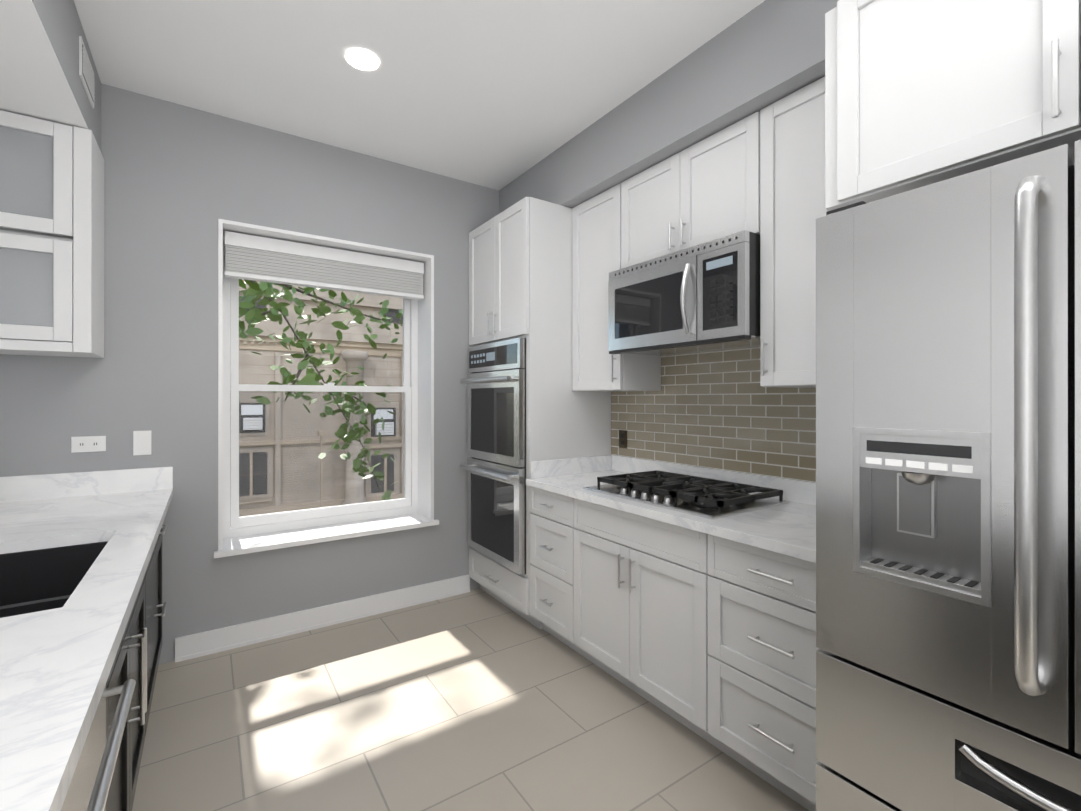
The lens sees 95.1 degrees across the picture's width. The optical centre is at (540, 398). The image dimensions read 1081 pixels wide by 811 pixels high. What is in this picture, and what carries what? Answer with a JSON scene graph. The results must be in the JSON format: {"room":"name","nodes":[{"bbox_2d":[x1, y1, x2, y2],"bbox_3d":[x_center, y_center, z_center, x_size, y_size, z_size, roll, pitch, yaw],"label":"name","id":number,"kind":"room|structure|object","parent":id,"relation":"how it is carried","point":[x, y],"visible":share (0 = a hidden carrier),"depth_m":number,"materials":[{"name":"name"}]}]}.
{"room":"kitchen","nodes":[
{"label":"kitchen","id":0,"kind":"room"},
{"bbox_2d":[0,83,498,664],"bbox_3d":[-1.567,-0.089,3.194,3.450,2.940,0.570,0,0,-34],"label":"wall","id":1,"kind":"structure","parent":0,"point":[180,181],"depth_m":2.68,"materials":[{"name":"grey paint"}]},
{"bbox_2d":[0,110,103,357],"bbox_3d":[-2.417,-0.694,2.076,0.844,0.982,0.329,0,0,-34],"label":"upper cabinet","id":2,"kind":"object","parent":1,"relation":"attached to","point":[51,238],"visible":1,"depth_m":2.13,"materials":[{"name":"white paint"}]},
{"bbox_2d":[71,436,105,452],"bbox_3d":[-2.205,0.220,2.414,0.125,0.076,0.008,0,0,-34],"label":"electrical outlet plate","id":3,"kind":"object","parent":1,"relation":"attached to","point":[88,444],"visible":1,"depth_m":2.41,"materials":[{"name":"white plastic"}]},
{"bbox_2d":[133,430,150,454],"bbox_3d":[-2.035,0.224,2.528,0.072,0.124,0.009,0,0,-34],"label":"switch plate","id":4,"kind":"object","parent":1,"relation":"attached to","point":[141,442],"visible":1,"depth_m":2.52,"materials":[{"name":"white plastic"}]},
{"bbox_2d":[175,574,469,661],"bbox_3d":[-1.215,1.320,3.074,1.700,0.120,0.022,0,0,-34],"label":"baseboard","id":5,"kind":"structure","parent":1,"relation":"attached to","point":[191,646],"depth_m":2.94,"materials":[{"name":"white wood"}]},
{"bbox_2d":[214,219,438,557],"bbox_3d":[-1.328,-0.065,3.175,1.285,1.848,0.370,0,0,-34],"label":"window","id":6,"kind":"structure","parent":1,"relation":"in","point":[243,525],"depth_m":3.23,"materials":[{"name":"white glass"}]},
{"bbox_2d":[224,231,423,299],"bbox_3d":[-1.328,-0.832,3.175,1.181,0.250,0.070,0,0,-34],"label":"window blind","id":7,"kind":"object","parent":6,"relation":"attached to","point":[258,258],"visible":1,"depth_m":3.10,"materials":[{"name":"fabric"}]},
{"bbox_2d":[572,184,660,391],"bbox_3d":[0.453,-0.624,3.006,0.325,1.148,0.438,0,0,-34],"label":"upper cabinet","id":8,"kind":"object","parent":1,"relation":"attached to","point":[596,221],"depth_m":2.91,"materials":[{"name":"white paint"}]},
{"bbox_2d":[620,111,759,268],"bbox_3d":[0.808,-0.944,2.481,0.325,0.508,0.826,0,0,-34],"label":"upper cabinet","id":9,"kind":"object","parent":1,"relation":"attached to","point":[709,190],"depth_m":2.33,"materials":[{"name":"white paint"}]},
{"bbox_2d":[608,230,759,355],"bbox_3d":[0.744,-0.464,2.438,0.474,0.440,0.818,0,0,-34],"label":"microwave oven","id":10,"kind":"object","parent":9,"relation":"attached to","point":[704,297],"visible":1,"depth_m":2.23,"materials":[{"name":"silver metal"}]},
{"bbox_2d":[611,347,815,481],"bbox_3d":[0.973,0.024,2.536,0.007,0.687,1.798,0,0,-34],"label":"tile backsplash","id":11,"kind":"structure","parent":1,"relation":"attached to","point":[722,409],"depth_m":2.58,"materials":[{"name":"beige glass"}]},
{"bbox_2d":[619,430,626,448],"bbox_3d":[0.530,0.258,3.179,0.007,0.115,0.070,0,0,-34],"label":"outlet","id":12,"kind":"object","parent":11,"relation":"attached to","point":[622,438],"visible":1,"depth_m":3.17,"materials":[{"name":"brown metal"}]},
{"bbox_2d":[760,76,828,387],"bbox_3d":[1.154,-0.624,1.967,0.325,1.148,0.408,0,0,-34],"label":"upper cabinet","id":13,"kind":"object","parent":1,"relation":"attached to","point":[761,173],"depth_m":1.94,"materials":[{"name":"white paint"}]},
{"bbox_2d":[825,0,1080,210],"bbox_3d":[1.415,-0.895,1.256,0.688,0.608,1.060,0,0,-34],"label":"upper cabinet","id":14,"kind":"object","parent":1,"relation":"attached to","point":[920,93],"visible":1,"depth_m":1.29,"materials":[{"name":"white paint"}]},
{"bbox_2d":[74,0,764,189],"bbox_3d":[0.064,-1.621,0.767,3.800,0.120,6.420,0,0,-34],"label":"ceiling","id":15,"kind":"structure","parent":0,"point":[497,94],"depth_m":2.30,"materials":[{"name":"white paint"}]},
{"bbox_2d":[0,0,100,150],"bbox_3d":[-0.923,-1.376,-0.152,0.835,0.370,5.700,0,0,-34],"label":"soffit beam","id":16,"kind":"structure","parent":15,"relation":"attached to","point":[39,61],"depth_m":1.84,"materials":[{"name":"grey paint"}]},
{"bbox_2d":[79,36,94,108],"bbox_3d":[-1.953,-1.400,2.133,0.011,0.160,0.280,0,0,-34],"label":"air vent grille","id":17,"kind":"object","parent":16,"relation":"attached to","point":[86,74],"visible":1,"depth_m":2.10,"materials":[{"name":"white metal"}]},
{"bbox_2d":[346,50,377,69],"bbox_3d":[-0.818,-1.552,2.272,0.140,0.009,0.140,0,0,-34],"label":"recessed light","id":18,"kind":"object","parent":15,"relation":"in","point":[362,59],"visible":1,"depth_m":2.27,"materials":[{"name":"white"}]},
{"bbox_2d":[499,0,838,213],"bbox_3d":[0.857,-1.381,2.345,0.420,0.358,3.550,0,0,-34],"label":"soffit beam","id":19,"kind":"structure","parent":15,"relation":"attached to","point":[764,54],"depth_m":2.23,"materials":[{"name":"grey paint"}]},
{"bbox_2d":[132,588,808,810],"bbox_3d":[0.064,1.439,0.765,3.800,0.120,6.420,0,0,-34],"label":"floor","id":20,"kind":"structure","parent":0,"point":[479,699],"depth_m":2.05,"materials":[{"name":"tile"}]},
{"bbox_2d":[61,679,135,810],"bbox_3d":[-1.048,0.945,0.704,0.687,0.868,0.596,0,0,-34],"label":"dishwasher","id":21,"kind":"object","parent":20,"relation":"on","point":[89,787],"visible":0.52,"depth_m":0.93,"materials":[{"name":"silver metal"}]},
{"bbox_2d":[106,608,149,810],"bbox_3d":[-1.678,1.079,1.184,1.074,0.600,0.900,0,0,-34],"label":"base cabinet","id":22,"kind":"object","parent":20,"relation":"on","point":[137,658],"depth_m":1.47,"materials":[{"name":"black wood"}]},
{"bbox_2d":[132,524,165,708],"bbox_3d":[-2.155,0.944,1.892,1.074,0.872,0.927,0,0,-34],"label":"base cabinet","id":23,"kind":"object","parent":20,"relation":"on","point":[149,595],"depth_m":2.25,"materials":[{"name":"black wood"}]},
{"bbox_2d":[0,466,172,810],"bbox_3d":[-1.055,0.428,0.299,1.117,0.153,4.797,0,0,-34],"label":"countertop","id":24,"kind":"structure","parent":23,"relation":"on","point":[56,664],"depth_m":1.04,"materials":[{"name":"stone"}]},
{"bbox_2d":[0,541,107,617],"bbox_3d":[-1.485,0.625,1.313,0.485,0.235,0.842,0,0,-34],"label":"sink","id":25,"kind":"object","parent":24,"relation":"in","point":[31,581],"depth_m":1.66,"materials":[{"name":"black metal"}]},
{"bbox_2d":[469,197,610,628],"bbox_3d":[-0.038,0.092,3.410,0.707,2.578,0.777,0,0,-34],"label":"tall cabinet","id":26,"kind":"object","parent":20,"relation":"on","point":[520,268],"visible":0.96,"depth_m":3.06,"materials":[{"name":"white paint"}]},
{"bbox_2d":[460,337,525,574],"bbox_3d":[-0.331,0.341,3.212,0.115,1.410,0.707,0,0,-34],"label":"double wall oven","id":27,"kind":"object","parent":26,"relation":"in","point":[495,381],"visible":1,"depth_m":3.14,"materials":[{"name":"silver metal"}]},
{"bbox_2d":[530,486,569,646],"bbox_3d":[0.338,0.944,2.904,0.649,0.872,0.478,0,0,-34],"label":"base cabinet","id":28,"kind":"object","parent":20,"relation":"on","point":[550,511],"depth_m":2.75,"materials":[{"name":"white paint"}]},
{"bbox_2d":[526,455,815,562],"bbox_3d":[0.695,0.437,2.349,0.677,0.138,1.798,0,0,-34],"label":"countertop","id":29,"kind":"structure","parent":28,"relation":"on","point":[788,529],"depth_m":2.22,"materials":[{"name":"stone"}]},
{"bbox_2d":[583,470,789,519],"bbox_3d":[0.669,0.437,2.395,0.545,0.060,0.795,0,0,-34],"label":"gas cooktop","id":30,"kind":"object","parent":29,"relation":"in","point":[708,498],"visible":1,"depth_m":2.24,"materials":[{"name":"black metal"}]},
{"bbox_2d":[570,497,689,728],"bbox_3d":[0.671,0.944,2.411,0.649,0.872,0.830,0,0,-34],"label":"base cabinet","id":31,"kind":"object","parent":20,"relation":"on","point":[630,573],"depth_m":2.21,"materials":[{"name":"white paint"}]},
{"bbox_2d":[690,530,819,810],"bbox_3d":[1.040,0.944,1.864,0.649,0.872,0.610,0,0,-34],"label":"base cabinet","id":32,"kind":"object","parent":20,"relation":"on","point":[711,639],"depth_m":1.72,"materials":[{"name":"white paint"}]},
{"bbox_2d":[816,140,1080,810],"bbox_3d":[1.276,0.463,1.095,1.023,1.832,0.860,0,0,-34],"label":"refrigerator","id":33,"kind":"object","parent":20,"relation":"on","point":[948,492],"visible":1,"depth_m":0.99,"materials":[{"name":"silver metal"}]},
{"label":"outside","id":34,"kind":"structure","parent":0,"visible":0},
{"bbox_2d":[230,279,403,525],"bbox_3d":[-10.094,0.894,23.967,34.000,25.000,2.050,0,0,-34],"label":"building","id":35,"kind":"structure","parent":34,"point":[323,334],"depth_m":23.85,"materials":[{"name":"brick"}]},
{"bbox_2d":[239,279,402,500],"bbox_3d":[-3.539,1.120,5.428,4.940,18.523,3.392,0,0,-34],"label":"tree","id":36,"kind":"object","parent":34,"point":[251,315],"depth_m":5.83,"materials":[{"name":"green plant"}]}
]}

